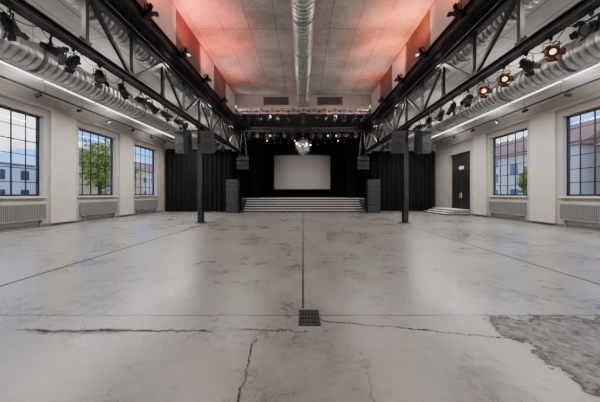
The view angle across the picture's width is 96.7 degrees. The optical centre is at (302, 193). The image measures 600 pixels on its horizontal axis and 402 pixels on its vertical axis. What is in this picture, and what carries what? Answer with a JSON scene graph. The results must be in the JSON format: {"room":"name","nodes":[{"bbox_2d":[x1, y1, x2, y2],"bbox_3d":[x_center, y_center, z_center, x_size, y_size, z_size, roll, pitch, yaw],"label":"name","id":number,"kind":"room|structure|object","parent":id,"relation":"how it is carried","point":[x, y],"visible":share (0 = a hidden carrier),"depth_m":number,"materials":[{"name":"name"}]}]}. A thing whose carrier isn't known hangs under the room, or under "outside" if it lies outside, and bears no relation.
{"room":"entertainment venue","nodes":[
{"label":"entertainment venue","id":0,"kind":"room"},
{"bbox_2d":[0,80,165,228],"bbox_3d":[-12.825,-1.700,15.500,0.450,6.600,37.800,0,0,0],"label":"wall","id":1,"kind":"structure","parent":0,"point":[5,87],"depth_m":14.84,"materials":[{"name":"paint"}]},
{"bbox_2d":[0,106,47,198],"bbox_3d":[-12.715,-1.780,11.450,0.430,3.940,3.200,0,0,0],"label":"window","id":2,"kind":"structure","parent":1,"relation":"in","point":[39,129],"depth_m":12.76,"materials":[{"name":"metal"}]},
{"bbox_2d":[0,210,162,232],"bbox_3d":[-12.585,1.530,10.500,0.030,0.140,27.000,0,0,0],"label":"baseboard","id":3,"kind":"structure","parent":1,"relation":"attached to","point":[117,216],"depth_m":14.14,"materials":[{"name":"beige paint"}]},
{"bbox_2d":[0,91,164,148],"bbox_3d":[-12.550,-4.190,10.600,0.100,0.140,27.200,0,0,0],"label":"trim","id":4,"kind":"structure","parent":1,"relation":"attached to","point":[1,92],"depth_m":14.21,"materials":[{"name":"paint"}]},
{"bbox_2d":[49,111,132,222],"bbox_3d":[-12.555,-1.330,11.450,0.090,5.580,16.400,0,0,0],"label":"pilasters","id":5,"kind":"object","parent":1,"relation":"attached to","point":[62,128],"depth_m":14.17,"materials":[{"name":"paint"}]},
{"bbox_2d":[77,127,117,196],"bbox_3d":[-12.715,-1.780,16.475,0.430,3.940,3.150,0,0,0],"label":"window","id":6,"kind":"structure","parent":1,"relation":"in","point":[112,147],"depth_m":17.12,"materials":[{"name":"metal"}]},
{"bbox_2d":[134,145,157,196],"bbox_3d":[-12.715,-1.780,21.450,0.430,3.940,3.200,0,0,0],"label":"window","id":7,"kind":"structure","parent":1,"relation":"in","point":[154,152],"depth_m":22.36,"materials":[{"name":"metal"}]},
{"bbox_2d":[165,129,238,151],"bbox_3d":[-9.250,-5.000,24.425,6.700,2.200,0.250,0,0,0],"label":"header","id":8,"kind":"object","parent":1,"relation":"attached to","point":[168,145],"visible":0.14,"depth_m":24.30,"materials":[{"name":"paint"}]},
{"bbox_2d":[0,0,250,147],"bbox_3d":[-9.150,-5.610,15.300,7.100,1.780,37.400,0,0,0],"label":"ceiling","id":9,"kind":"structure","parent":0,"point":[60,11],"depth_m":11.56,"materials":[{"name":"white paint"}]},
{"bbox_2d":[0,58,167,133],"bbox_3d":[-10.700,-4.942,10.450,0.200,0.445,26.700,0,0,0],"label":"cable tray","id":10,"kind":"object","parent":9,"relation":"attached to","point":[0,58],"visible":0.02,"depth_m":11.80,"materials":[{"name":"grey metal"}]},
{"bbox_2d":[0,75,172,143],"bbox_3d":[-11.600,-4.732,10.450,0.060,0.465,26.700,0,0,0],"label":"track rail","id":11,"kind":"object","parent":9,"relation":"hanging from","point":[0,75],"visible":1,"depth_m":13.30,"materials":[{"name":"metal"}]},
{"bbox_2d":[34,91,42,97],"bbox_3d":[-11.617,-4.363,11.721,0.269,0.273,0.160,0,0,-1],"label":"track spotlight","id":12,"kind":"object","parent":11,"relation":"attached to","point":[38,94],"visible":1,"depth_m":11.68,"materials":[{"name":"black metal"}]},
{"bbox_2d":[0,59,173,137],"bbox_3d":[-9.700,-4.811,9.950,0.090,1.153,24.900,0,0,0],"label":"linear light","id":13,"kind":"object","parent":9,"relation":"hanging from","point":[1,60],"visible":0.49,"depth_m":11.04,"materials":[{"name":"white paint"}]},
{"bbox_2d":[0,23,216,151],"bbox_3d":[-8.100,-4.683,10.500,0.910,2.075,26.800,0,0,0],"label":"ventilation duct","id":14,"kind":"object","parent":9,"relation":"hanging from","point":[27,55],"visible":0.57,"depth_m":9.18,"materials":[{"name":"grey metal"}]},
{"bbox_2d":[65,0,233,134],"bbox_3d":[-6.350,-5.657,10.500,0.670,0.885,26.800,0,0,0],"label":"ventilation duct","id":15,"kind":"object","parent":9,"relation":"hanging from","point":[121,38],"visible":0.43,"depth_m":9.91,"materials":[{"name":"grey metal"}]},
{"bbox_2d":[118,0,260,144],"bbox_3d":[-5.425,-6.700,15.300,0.350,2.300,37.400,0,0,0],"label":"wall","id":16,"kind":"structure","parent":0,"point":[170,20],"depth_m":12.45,"materials":[{"name":"paint"}]},
{"bbox_2d":[0,210,599,401],"bbox_3d":[0.000,1.750,15.500,26.000,0.300,37.800,0,0,0],"label":"floor","id":17,"kind":"structure","parent":0,"point":[166,306],"depth_m":3.79,"materials":[{"name":"concrete"}]},
{"bbox_2d":[0,204,46,227],"bbox_3d":[-12.502,1.035,11.450,0.125,1.130,3.000,0,0,0],"label":"radiator","id":18,"kind":"object","parent":17,"relation":"on","point":[25,212],"visible":1,"depth_m":11.85,"materials":[{"name":"metal"}]},
{"bbox_2d":[80,201,117,221],"bbox_3d":[-12.502,1.035,16.475,0.125,1.130,2.950,0,0,0],"label":"radiator","id":19,"kind":"object","parent":17,"relation":"on","point":[86,208],"visible":0.99,"depth_m":16.15,"materials":[{"name":"metal"}]},
{"bbox_2d":[135,199,157,214],"bbox_3d":[-12.502,1.035,21.450,0.125,1.130,3.000,0,0,0],"label":"radiator","id":20,"kind":"object","parent":17,"relation":"on","point":[139,204],"visible":0.99,"depth_m":21.09,"materials":[{"name":"metal"}]},
{"bbox_2d":[165,149,231,211],"bbox_3d":[-9.400,-1.240,24.050,6.000,5.640,0.258,0,0,0],"label":"stage curtain","id":21,"kind":"object","parent":17,"relation":"on","point":[181,169],"visible":0.8,"depth_m":24.05,"materials":[{"name":"black fabric"}]},
{"bbox_2d":[195,127,206,223],"bbox_3d":[-5.630,-1.025,14.700,0.480,5.250,0.480,0,0,0],"label":"steel column","id":22,"kind":"structure","parent":17,"relation":"on","point":[200,156],"depth_m":14.55,"materials":[{"name":"grey metal"}]},
{"bbox_2d":[0,0,250,160],"bbox_3d":[-5.630,-4.520,15.160,0.220,1.740,36.280,0,0,0],"label":"girder","id":23,"kind":"object","parent":22,"relation":"on","point":[82,44],"visible":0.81,"depth_m":8.67,"materials":[{"name":"black metal"}]},
{"bbox_2d":[0,2,224,144],"bbox_3d":[-5.904,-3.681,8.917,0.324,0.466,23.434,0,0,0],"label":"bar","id":24,"kind":"object","parent":23,"relation":"attached to","point":[42,29],"visible":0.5,"depth_m":7.24,"materials":[{"name":"black metal"}]},
{"bbox_2d":[0,7,29,40],"bbox_3d":[-5.924,-3.446,5.462,0.390,0.667,0.446,0,0,23],"label":"spotlight","id":25,"kind":"object","parent":24,"relation":"hanging from","point":[11,29],"visible":1,"depth_m":5.36,"materials":[{"name":"grey metal"}]},
{"bbox_2d":[39,34,68,62],"bbox_3d":[-5.906,-3.472,6.335,0.528,0.616,0.390,0,0,-38],"label":"spotlight","id":26,"kind":"object","parent":24,"relation":"hanging from","point":[51,48],"visible":1,"depth_m":6.27,"materials":[{"name":"grey metal"}]},
{"bbox_2d":[58,48,80,73],"bbox_3d":[-6.002,-3.472,6.920,0.528,0.616,0.390,0,0,21],"label":"spotlight","id":27,"kind":"object","parent":24,"relation":"hanging from","point":[71,61],"visible":0.91,"depth_m":6.84,"materials":[{"name":"grey metal"}]},
{"bbox_2d":[92,65,109,88],"bbox_3d":[-5.895,-3.446,7.760,0.446,0.667,0.390,0,0,36],"label":"spotlight","id":28,"kind":"object","parent":24,"relation":"hanging from","point":[100,78],"visible":1,"depth_m":7.77,"materials":[{"name":"grey metal"}]},
{"bbox_2d":[117,80,132,99],"bbox_3d":[-5.897,-3.446,8.842,0.446,0.667,0.390,0,0,-38],"label":"spotlight","id":29,"kind":"object","parent":24,"relation":"hanging from","point":[124,93],"visible":1,"depth_m":8.73,"materials":[{"name":"grey metal"}]},
{"bbox_2d":[135,92,150,108],"bbox_3d":[-5.894,-3.472,9.804,0.528,0.616,0.390,0,0,-4],"label":"spotlight","id":30,"kind":"object","parent":24,"relation":"hanging from","point":[141,100],"visible":0.99,"depth_m":9.73,"materials":[{"name":"grey metal"}]},
{"bbox_2d":[148,98,160,114],"bbox_3d":[-5.895,-3.446,10.543,0.518,0.669,0.390,0,0,-38],"label":"spotlight","id":31,"kind":"object","parent":24,"relation":"hanging from","point":[154,109],"visible":0.92,"depth_m":10.46,"materials":[{"name":"grey metal"}]},
{"bbox_2d":[160,107,173,121],"bbox_3d":[-5.928,-3.472,11.552,0.390,0.616,0.528,0,0,23],"label":"spotlight","id":32,"kind":"object","parent":24,"relation":"hanging from","point":[163,113],"visible":1,"depth_m":11.48,"materials":[{"name":"grey metal"}]},
{"bbox_2d":[173,115,185,126],"bbox_3d":[-5.894,-3.472,12.704,0.528,0.616,0.390,0,0,-4],"label":"spotlight","id":33,"kind":"object","parent":24,"relation":"hanging from","point":[177,121],"visible":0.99,"depth_m":12.63,"materials":[{"name":"grey metal"}]},
{"bbox_2d":[179,121,188,132],"bbox_3d":[-6.015,-3.446,13.525,0.518,0.669,0.390,0,0,21],"label":"spotlight","id":34,"kind":"object","parent":24,"relation":"hanging from","point":[185,127],"visible":0.81,"depth_m":13.43,"materials":[{"name":"grey metal"}]},
{"bbox_2d":[106,0,261,149],"bbox_3d":[-5.320,-5.688,15.160,0.500,0.425,36.280,0,0,0],"label":"beam","id":35,"kind":"structure","parent":23,"relation":"on","point":[154,34],"depth_m":10.45,"materials":[{"name":"black metal"}]},
{"bbox_2d":[141,2,159,18],"bbox_3d":[-4.886,-5.837,8.500,0.534,0.506,0.390,0,0,0],"label":"spotlight","id":36,"kind":"object","parent":35,"relation":"attached to","point":[147,13],"visible":1,"depth_m":8.42,"materials":[{"name":"grey metal"}]},
{"bbox_2d":[178,46,191,58],"bbox_3d":[-4.886,-5.837,11.000,0.534,0.506,0.390,0,0,0],"label":"spotlight","id":37,"kind":"object","parent":35,"relation":"attached to","point":[184,53],"visible":0.99,"depth_m":10.93,"materials":[{"name":"grey metal"}]},
{"bbox_2d":[201,74,211,83],"bbox_3d":[-4.886,-5.837,13.500,0.534,0.506,0.390,0,0,0],"label":"spotlight","id":38,"kind":"object","parent":35,"relation":"attached to","point":[206,79],"visible":0.98,"depth_m":13.42,"materials":[{"name":"grey metal"}]},
{"bbox_2d":[220,96,227,103],"bbox_3d":[-4.886,-5.837,16.500,0.534,0.506,0.390,0,0,0],"label":"spotlight","id":39,"kind":"object","parent":35,"relation":"attached to","point":[224,99],"visible":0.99,"depth_m":16.40,"materials":[{"name":"grey metal"}]},
{"bbox_2d":[174,130,214,153],"bbox_3d":[-5.747,-2.795,14.256,2.137,1.311,0.916,0,0,0],"label":"loudspeaker","id":40,"kind":"object","parent":22,"relation":"attached to","point":[183,141],"visible":0.96,"depth_m":14.02,"materials":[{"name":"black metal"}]},
{"bbox_2d":[226,179,239,212],"bbox_3d":[-5.950,0.190,22.683,1.000,2.810,0.834,0,0,0],"label":"stack","id":41,"kind":"object","parent":17,"relation":"on","point":[232,185],"visible":1,"depth_m":22.28,"materials":[{"name":"black plastic"}]},
{"bbox_2d":[236,159,250,209],"bbox_3d":[-6.250,-0.990,29.200,0.260,5.140,8.000,0,0,0],"label":"stage curtain","id":42,"kind":"object","parent":17,"relation":"on","point":[244,175],"visible":0.48,"depth_m":28.40,"materials":[{"name":"black fabric"}]},
{"bbox_2d":[241,197,364,210],"bbox_3d":[0.000,1.000,29.570,11.840,1.200,8.260,0,0,0],"label":"stage","id":43,"kind":"object","parent":17,"relation":"on","point":[243,200],"visible":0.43,"depth_m":25.45,"materials":[{"name":"brown wood"}]},
{"bbox_2d":[244,198,361,211],"bbox_3d":[0.000,1.000,24.445,10.440,1.200,1.950,0,0,0],"label":"steps","id":44,"kind":"structure","parent":17,"relation":"on","point":[253,204],"depth_m":24.14,"materials":[{"name":"grey concrete"}]},
{"bbox_2d":[298,310,320,325],"bbox_3d":[0.080,1.594,3.450,0.270,0.012,0.420,0,0,0],"label":"floor drain","id":45,"kind":"object","parent":17,"relation":"on","point":[306,317],"visible":1,"depth_m":3.42,"materials":[{"name":"metal"}]},
{"bbox_2d":[355,163,368,209],"bbox_3d":[6.250,-0.990,29.200,0.260,5.140,8.000,0,0,0],"label":"stage curtain","id":46,"kind":"object","parent":17,"relation":"on","point":[361,175],"visible":0.43,"depth_m":28.22,"materials":[{"name":"black fabric"}]},
{"bbox_2d":[366,179,379,212],"bbox_3d":[5.950,0.190,22.683,1.000,2.810,0.834,0,0,0],"label":"stack","id":47,"kind":"object","parent":17,"relation":"on","point":[373,185],"visible":1,"depth_m":22.28,"materials":[{"name":"black plastic"}]},
{"bbox_2d":[371,151,433,210],"bbox_3d":[9.350,-1.240,25.050,5.900,5.640,0.258,0,0,0],"label":"stage curtain","id":48,"kind":"object","parent":17,"relation":"on","point":[386,166],"visible":0.73,"depth_m":25.05,"materials":[{"name":"black fabric"}]},
{"bbox_2d":[399,127,410,223],"bbox_3d":[5.630,-1.025,14.700,0.480,5.250,0.480,0,0,0],"label":"steel column","id":49,"kind":"structure","parent":17,"relation":"on","point":[405,156],"depth_m":14.55,"materials":[{"name":"grey metal"}]},
{"bbox_2d":[355,0,599,160],"bbox_3d":[5.630,-4.520,15.160,0.220,1.740,36.280,0,0,0],"label":"girder","id":50,"kind":"object","parent":49,"relation":"on","point":[523,44],"visible":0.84,"depth_m":8.68,"materials":[{"name":"black metal"}]},
{"bbox_2d":[344,0,499,149],"bbox_3d":[5.320,-5.688,15.160,0.500,0.425,36.280,0,0,0],"label":"beam","id":51,"kind":"structure","parent":50,"relation":"on","point":[451,34],"depth_m":10.47,"materials":[{"name":"black metal"}]},
{"bbox_2d":[378,96,385,103],"bbox_3d":[4.886,-5.837,16.500,0.534,0.506,0.390,0,0,0],"label":"spotlight","id":52,"kind":"object","parent":51,"relation":"attached to","point":[381,99],"visible":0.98,"depth_m":16.40,"materials":[{"name":"grey metal"}]},
{"bbox_2d":[394,74,404,83],"bbox_3d":[4.886,-5.837,13.500,0.534,0.506,0.390,0,0,0],"label":"spotlight","id":53,"kind":"object","parent":51,"relation":"attached to","point":[399,79],"visible":0.98,"depth_m":13.42,"materials":[{"name":"grey metal"}]},
{"bbox_2d":[414,46,427,58],"bbox_3d":[4.886,-5.837,11.000,0.534,0.506,0.390,0,0,0],"label":"spotlight","id":54,"kind":"object","parent":51,"relation":"attached to","point":[421,53],"visible":0.97,"depth_m":10.93,"materials":[{"name":"grey metal"}]},
{"bbox_2d":[446,2,464,18],"bbox_3d":[4.886,-5.837,8.500,0.534,0.506,0.390,0,0,0],"label":"spotlight","id":55,"kind":"object","parent":51,"relation":"attached to","point":[457,13],"visible":1,"depth_m":8.42,"materials":[{"name":"grey metal"}]},
{"bbox_2d":[381,5,599,144],"bbox_3d":[5.904,-3.681,8.917,0.324,0.466,23.434,0,0,0],"label":"bar","id":56,"kind":"object","parent":50,"relation":"attached to","point":[563,29],"visible":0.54,"depth_m":7.40,"materials":[{"name":"black metal"}]},
{"bbox_2d":[413,120,423,131],"bbox_3d":[5.894,-3.472,13.604,0.528,0.616,0.390,0,0,4],"label":"spotlight","id":57,"kind":"object","parent":56,"relation":"hanging from","point":[419,126],"visible":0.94,"depth_m":13.51,"materials":[{"name":"grey metal"}]},
{"bbox_2d":[423,114,432,128],"bbox_3d":[5.895,-3.446,12.560,0.446,0.667,0.390,0,0,-36],"label":"spotlight","id":58,"kind":"object","parent":56,"relation":"hanging from","point":[429,120],"visible":1,"depth_m":12.56,"materials":[{"name":"grey metal"}]},
{"bbox_2d":[433,107,444,121],"bbox_3d":[5.897,-3.446,11.542,0.446,0.667,0.390,0,0,38],"label":"spotlight","id":59,"kind":"object","parent":56,"relation":"hanging from","point":[441,113],"visible":0.99,"depth_m":11.42,"materials":[{"name":"grey metal"}]},
{"bbox_2d":[445,99,456,115],"bbox_3d":[5.883,-3.446,10.605,0.446,0.667,0.390,0,0,4],"label":"spotlight","id":60,"kind":"object","parent":56,"relation":"hanging from","point":[451,109],"visible":0.99,"depth_m":10.53,"materials":[{"name":"grey metal"}]},
{"bbox_2d":[460,89,473,107],"bbox_3d":[5.894,-3.446,9.559,0.518,0.669,0.390,0,0,-36],"label":"spotlight","id":61,"kind":"object","parent":56,"relation":"hanging from","point":[468,98],"visible":0.99,"depth_m":9.55,"materials":[{"name":"grey metal"}]},
{"bbox_2d":[477,80,491,98],"bbox_3d":[5.921,-3.453,8.739,0.390,0.655,0.531,0,0,25],"label":"spotlight","id":62,"kind":"object","parent":56,"relation":"hanging from","point":[483,90],"visible":0.99,"depth_m":8.70,"materials":[{"name":"grey metal"}]},
{"bbox_2d":[496,67,514,87],"bbox_3d":[5.921,-3.453,7.839,0.390,0.655,0.531,0,0,25],"label":"spotlight","id":63,"kind":"object","parent":56,"relation":"hanging from","point":[504,78],"visible":0.99,"depth_m":7.81,"materials":[{"name":"grey metal"}]},
{"bbox_2d":[518,52,541,76],"bbox_3d":[6.002,-3.472,7.120,0.528,0.616,0.390,0,0,-21],"label":"spotlight","id":64,"kind":"object","parent":56,"relation":"hanging from","point":[527,65],"visible":0.99,"depth_m":7.04,"materials":[{"name":"grey metal"}]},
{"bbox_2d":[541,37,566,61],"bbox_3d":[5.921,-3.453,6.339,0.390,0.655,0.531,0,0,25],"label":"spotlight","id":65,"kind":"object","parent":56,"relation":"hanging from","point":[553,50],"visible":0.99,"depth_m":6.30,"materials":[{"name":"grey metal"}]},
{"bbox_2d":[569,11,599,42],"bbox_3d":[5.894,-3.472,5.504,0.528,0.616,0.390,0,0,4],"label":"spotlight","id":66,"kind":"object","parent":56,"relation":"hanging from","point":[585,29],"visible":1,"depth_m":5.49,"materials":[{"name":"grey metal"}]},
{"bbox_2d":[425,208,469,214],"bbox_3d":[11.617,1.397,21.750,1.895,0.405,3.360,0,0,0],"label":"entrance steps","id":67,"kind":"structure","parent":17,"relation":"on","point":[442,211],"depth_m":20.56,"materials":[{"name":"grey concrete"}]},
{"bbox_2d":[488,201,525,221],"bbox_3d":[12.502,1.035,16.475,0.125,1.130,2.950,0,0,0],"label":"radiator","id":68,"kind":"object","parent":17,"relation":"on","point":[511,208],"visible":1,"depth_m":16.15,"materials":[{"name":"metal"}]},
{"bbox_2d":[559,204,599,227],"bbox_3d":[12.502,1.035,11.450,0.125,1.130,3.000,0,0,0],"label":"radiator","id":69,"kind":"object","parent":17,"relation":"on","point":[571,212],"visible":1,"depth_m":11.99,"materials":[{"name":"metal"}]},
{"bbox_2d":[232,141,370,178],"bbox_3d":[0.000,-2.700,34.200,25.200,8.600,0.400,0,0,0],"label":"wall","id":70,"kind":"structure","parent":0,"point":[234,154],"depth_m":34.00,"materials":[{"name":"black fabric"}]},
{"bbox_2d":[238,111,366,140],"bbox_3d":[0.000,-6.850,27.600,11.400,0.200,12.800,0,0,0],"label":"ceiling","id":71,"kind":"structure","parent":0,"point":[295,118],"depth_m":25.53,"materials":[{"name":"paint"}]},
{"bbox_2d":[273,154,331,189],"bbox_3d":[-0.090,-3.632,32.400,7.180,6.225,0.160,0,0,0],"label":"projection screen","id":72,"kind":"object","parent":71,"relation":"hanging from","point":[291,171],"visible":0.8,"depth_m":32.40,"materials":[{"name":"fabric"}]},
{"bbox_2d":[244,127,361,131],"bbox_3d":[0.001,-5.987,22.300,9.820,1.525,0.350,0,0,0],"label":"truss","id":73,"kind":"object","parent":71,"relation":"attached to","point":[246,130],"visible":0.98,"depth_m":22.21,"materials":[{"name":"grey metal"}]},
{"bbox_2d":[236,132,248,168],"bbox_3d":[-5.000,-3.653,22.346,1.000,3.197,0.670,0,0,0],"label":"loudspeaker","id":74,"kind":"object","parent":73,"relation":"hanging from","point":[242,160],"visible":1,"depth_m":22.10,"materials":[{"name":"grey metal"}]},
{"bbox_2d":[357,132,369,168],"bbox_3d":[5.000,-3.653,22.346,1.000,3.197,0.670,0,0,0],"label":"loudspeaker","id":75,"kind":"object","parent":73,"relation":"hanging from","point":[362,160],"visible":1,"depth_m":22.10,"materials":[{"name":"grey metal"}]},
{"bbox_2d":[260,135,346,138],"bbox_3d":[0.001,-6.287,28.000,9.820,0.925,0.350,0,0,0],"label":"truss","id":76,"kind":"object","parent":71,"relation":"attached to","point":[280,135],"visible":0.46,"depth_m":28.12,"materials":[{"name":"grey metal"}]},
{"bbox_2d":[251,127,356,129],"bbox_3d":[0.001,-6.237,24.500,9.820,1.025,0.350,0,0,0],"label":"truss","id":77,"kind":"object","parent":71,"relation":"attached to","point":[272,128],"visible":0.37,"depth_m":24.58,"materials":[{"name":"grey metal"}]},
{"bbox_2d":[171,0,434,94],"bbox_3d":[0.000,-7.875,8.900,11.200,0.250,24.600,0,0,0],"label":"ceiling","id":78,"kind":"structure","parent":0,"point":[249,42],"depth_m":13.38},
{"bbox_2d":[291,0,314,108],"bbox_3d":[0.000,-7.183,8.975,0.970,1.135,23.750,0,0,0],"label":"ventilation duct","id":79,"kind":"object","parent":78,"relation":"hanging from","point":[302,11],"visible":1,"depth_m":11.99,"materials":[{"name":"grey metal"}]},
{"bbox_2d":[235,107,370,113],"bbox_3d":[0.001,-6.947,20.300,10.220,1.603,0.410,0,0,0],"label":"truss","id":80,"kind":"object","parent":78,"relation":"hanging from","point":[239,112],"visible":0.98,"depth_m":20.11,"materials":[{"name":"metal"}]},
{"bbox_2d":[286,113,290,121],"bbox_3d":[-1.092,-5.836,20.233,0.390,0.667,0.446,0,0,-6],"label":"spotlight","id":81,"kind":"object","parent":80,"relation":"hanging from","point":[288,116],"visible":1,"depth_m":20.28,"materials":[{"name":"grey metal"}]},
{"bbox_2d":[295,113,310,154],"bbox_3d":[0.001,-4.568,20.296,1.256,3.164,1.254,0,0,0],"label":"ball","id":82,"kind":"object","parent":80,"relation":"hanging from","point":[302,146],"visible":1,"depth_m":19.95,"materials":[{"name":"metal"}]},
{"bbox_2d":[332,113,336,121],"bbox_3d":[2.398,-5.836,20.232,0.390,0.667,0.446,0,0,2],"label":"spotlight","id":83,"kind":"object","parent":80,"relation":"hanging from","point":[334,116],"visible":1,"depth_m":20.28,"materials":[{"name":"grey metal"}]},
{"bbox_2d":[235,95,370,110],"bbox_3d":[0.000,-7.185,21.050,10.600,1.130,0.380,0,0,0],"label":"wall header","id":84,"kind":"structure","parent":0,"point":[240,100],"depth_m":20.90,"materials":[{"name":"white paint"}]},
{"bbox_2d":[263,97,288,104],"bbox_3d":[-2.100,-7.275,20.858,2.000,0.650,0.085,0,0,0],"label":"air vent","id":85,"kind":"object","parent":84,"relation":"in","point":[266,100],"visible":1,"depth_m":20.82,"materials":[{"name":"grey metal"}]},
{"bbox_2d":[317,97,342,104],"bbox_3d":[2.100,-7.275,20.858,2.000,0.650,0.085,0,0,0],"label":"air vent","id":86,"kind":"object","parent":84,"relation":"in","point":[320,100],"visible":1,"depth_m":20.82,"materials":[{"name":"grey metal"}]},
{"bbox_2d":[347,134,354,197],"bbox_3d":[4.850,-2.840,26.996,0.900,6.440,0.249,0,0,0],"label":"stage curtain","id":87,"kind":"object","parent":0,"point":[350,142],"depth_m":26.99,"materials":[{"name":"black fabric"}]},
{"bbox_2d":[346,0,487,142],"bbox_3d":[5.425,-6.700,15.300,0.350,2.300,37.400,0,0,0],"label":"wall","id":88,"kind":"structure","parent":0,"point":[435,20],"depth_m":12.45,"materials":[{"name":"paint"}]},
{"bbox_2d":[355,0,599,147],"bbox_3d":[9.150,-5.610,15.300,7.100,1.780,37.400,0,0,0],"label":"ceiling","id":89,"kind":"structure","parent":0,"point":[545,11],"depth_m":11.78,"materials":[{"name":"white paint"}]},
{"bbox_2d":[372,0,540,134],"bbox_3d":[6.350,-5.657,10.500,0.670,0.885,26.800,0,0,0],"label":"ventilation duct","id":90,"kind":"object","parent":89,"relation":"hanging from","point":[484,38],"visible":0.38,"depth_m":9.91,"materials":[{"name":"grey metal"}]},
{"bbox_2d":[389,29,599,151],"bbox_3d":[8.100,-4.683,10.500,0.910,2.075,26.800,0,0,0],"label":"ventilation duct","id":91,"kind":"object","parent":89,"relation":"hanging from","point":[578,56],"visible":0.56,"depth_m":9.24,"materials":[{"name":"grey metal"}]},
{"bbox_2d":[432,62,599,137],"bbox_3d":[9.700,-4.811,9.950,0.090,1.153,24.900,0,0,0],"label":"linear light","id":92,"kind":"object","parent":89,"relation":"hanging from","point":[598,63],"visible":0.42,"depth_m":11.25,"materials":[{"name":"white paint"}]},
{"bbox_2d":[433,77,599,143],"bbox_3d":[11.600,-4.732,10.450,0.060,0.465,26.700,0,0,0],"label":"track rail","id":93,"kind":"object","parent":89,"relation":"attached to","point":[599,77],"visible":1,"depth_m":13.50,"materials":[{"name":"metal"}]},
{"bbox_2d":[438,61,599,133],"bbox_3d":[10.700,-4.942,10.450,0.200,0.445,26.700,0,0,0],"label":"cable tray","id":94,"kind":"object","parent":89,"relation":"attached to","point":[599,61],"visible":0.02,"depth_m":12.32,"materials":[{"name":"grey metal"}]},
{"bbox_2d":[434,82,599,227],"bbox_3d":[12.825,-1.700,15.500,0.450,6.600,37.800,0,0,0],"label":"wall","id":95,"kind":"structure","parent":0,"point":[442,157],"depth_m":15.89,"materials":[{"name":"paint"}]},
{"bbox_2d":[366,132,435,152],"bbox_3d":[9.250,-5.000,25.425,6.700,2.200,0.250,0,0,0],"label":"header","id":96,"kind":"object","parent":95,"relation":"attached to","point":[433,146],"visible":0.21,"depth_m":25.30,"materials":[{"name":"paint"}]},
{"bbox_2d":[452,152,469,209],"bbox_3d":[12.880,-0.840,21.600,0.240,4.880,2.960,0,0,0],"label":"door","id":97,"kind":"structure","parent":95,"relation":"in","point":[460,162],"depth_m":21.70,"materials":[{"name":"black metal"}]},
{"bbox_2d":[488,127,528,196],"bbox_3d":[12.715,-1.780,16.475,0.430,3.940,3.150,0,0,0],"label":"window","id":98,"kind":"structure","parent":95,"relation":"in","point":[493,147],"depth_m":17.12,"materials":[{"name":"metal"}]},
{"bbox_2d":[473,111,556,222],"bbox_3d":[12.555,-1.330,11.450,0.090,5.580,16.400,0,0,0],"label":"pilasters","id":99,"kind":"object","parent":95,"relation":"attached to","point":[543,128],"depth_m":14.17,"materials":[{"name":"paint"}]},
{"bbox_2d":[441,93,599,148],"bbox_3d":[12.550,-4.190,10.600,0.100,0.140,27.200,0,0,0],"label":"trim","id":100,"kind":"structure","parent":95,"relation":"attached to","point":[598,94],"depth_m":14.46,"materials":[{"name":"paint"}]},
{"bbox_2d":[471,214,599,231],"bbox_3d":[12.585,1.530,11.150,0.030,0.140,28.300,0,0,0],"label":"baseboard","id":101,"kind":"structure","parent":95,"relation":"attached to","point":[488,216],"depth_m":13.82,"materials":[{"name":"beige paint"}]},
{"bbox_2d":[558,107,599,198],"bbox_3d":[12.715,-1.780,11.450,0.430,3.940,3.200,0,0,0],"label":"window","id":102,"kind":"structure","parent":95,"relation":"in","point":[566,129],"depth_m":12.91,"materials":[{"name":"metal"}]},
{"label":"outside","id":103,"kind":"structure","parent":0,"visible":0},
{"bbox_3d":[-51.530,1.950,30.000,76.940,0.300,140.000,0,0,0],"label":"street","id":104,"kind":"object","parent":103,"visible":0},
{"bbox_2d":[0,162,34,193],"bbox_3d":[-51.000,-1.550,29.000,10.400,6.700,38.400,0,0,0],"label":"house","id":105,"kind":"structure","parent":104,"relation":"on","point":[18,175],"depth_m":42.97,"materials":[{"name":"grey metal"}]},
{"bbox_2d":[79,137,109,193],"bbox_3d":[-23.997,-2.388,31.719,4.962,8.376,4.657,0,0,0],"label":"tree","id":106,"kind":"object","parent":104,"relation":"on","point":[86,159],"visible":0.65,"depth_m":30.60,"materials":[{"name":"green plant"}]},
{"bbox_2d":[79,147,144,193],"bbox_3d":[-41.000,-3.400,53.500,11.000,10.400,14.000,0,0,0],"label":"house","id":107,"kind":"structure","parent":104,"relation":"on","point":[85,191],"depth_m":47.88,"materials":[{"name":"tile"}]},
{"bbox_2d":[103,162,139,190],"bbox_3d":[-26.903,-1.710,39.278,5.407,7.020,5.263,0,0,0],"label":"tree","id":108,"kind":"object","parent":104,"relation":"on","point":[108,186],"visible":0.05,"depth_m":39.30,"materials":[{"name":"green plant"}]},
{"bbox_2d":[136,163,151,193],"bbox_3d":[-47.000,-3.550,76.000,11.000,10.700,29.000,0,0,0],"label":"house","id":109,"kind":"structure","parent":104,"relation":"on","point":[138,164],"depth_m":72.49,"materials":[{"name":"tile"}]},
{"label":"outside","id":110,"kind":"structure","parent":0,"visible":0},
{"bbox_3d":[51.530,1.950,30.000,76.940,0.300,140.000,0,0,0],"label":"street","id":111,"kind":"object","parent":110,"visible":0},
{"bbox_2d":[496,135,526,193],"bbox_3d":[38.000,-4.100,57.000,11.000,11.800,27.000,0,0,0],"label":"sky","id":112,"kind":"structure","parent":111,"relation":"on","point":[503,148],"depth_m":45.65,"materials":[{"name":"tile"}]},
{"bbox_2d":[516,166,526,193],"bbox_3d":[24.040,-0.617,27.628,3.490,4.834,3.463,0,0,0],"label":"tree","id":113,"kind":"object","parent":111,"relation":"on","point":[519,182],"visible":0.16,"depth_m":27.78,"materials":[{"name":"green plant"}]},
{"bbox_2d":[496,118,599,193],"bbox_3d":[35.000,-3.600,35.000,11.000,10.800,13.000,0,0,0],"label":"house","id":114,"kind":"structure","parent":111,"relation":"on","point":[587,160],"depth_m":29.68,"materials":[{"name":"tile"}]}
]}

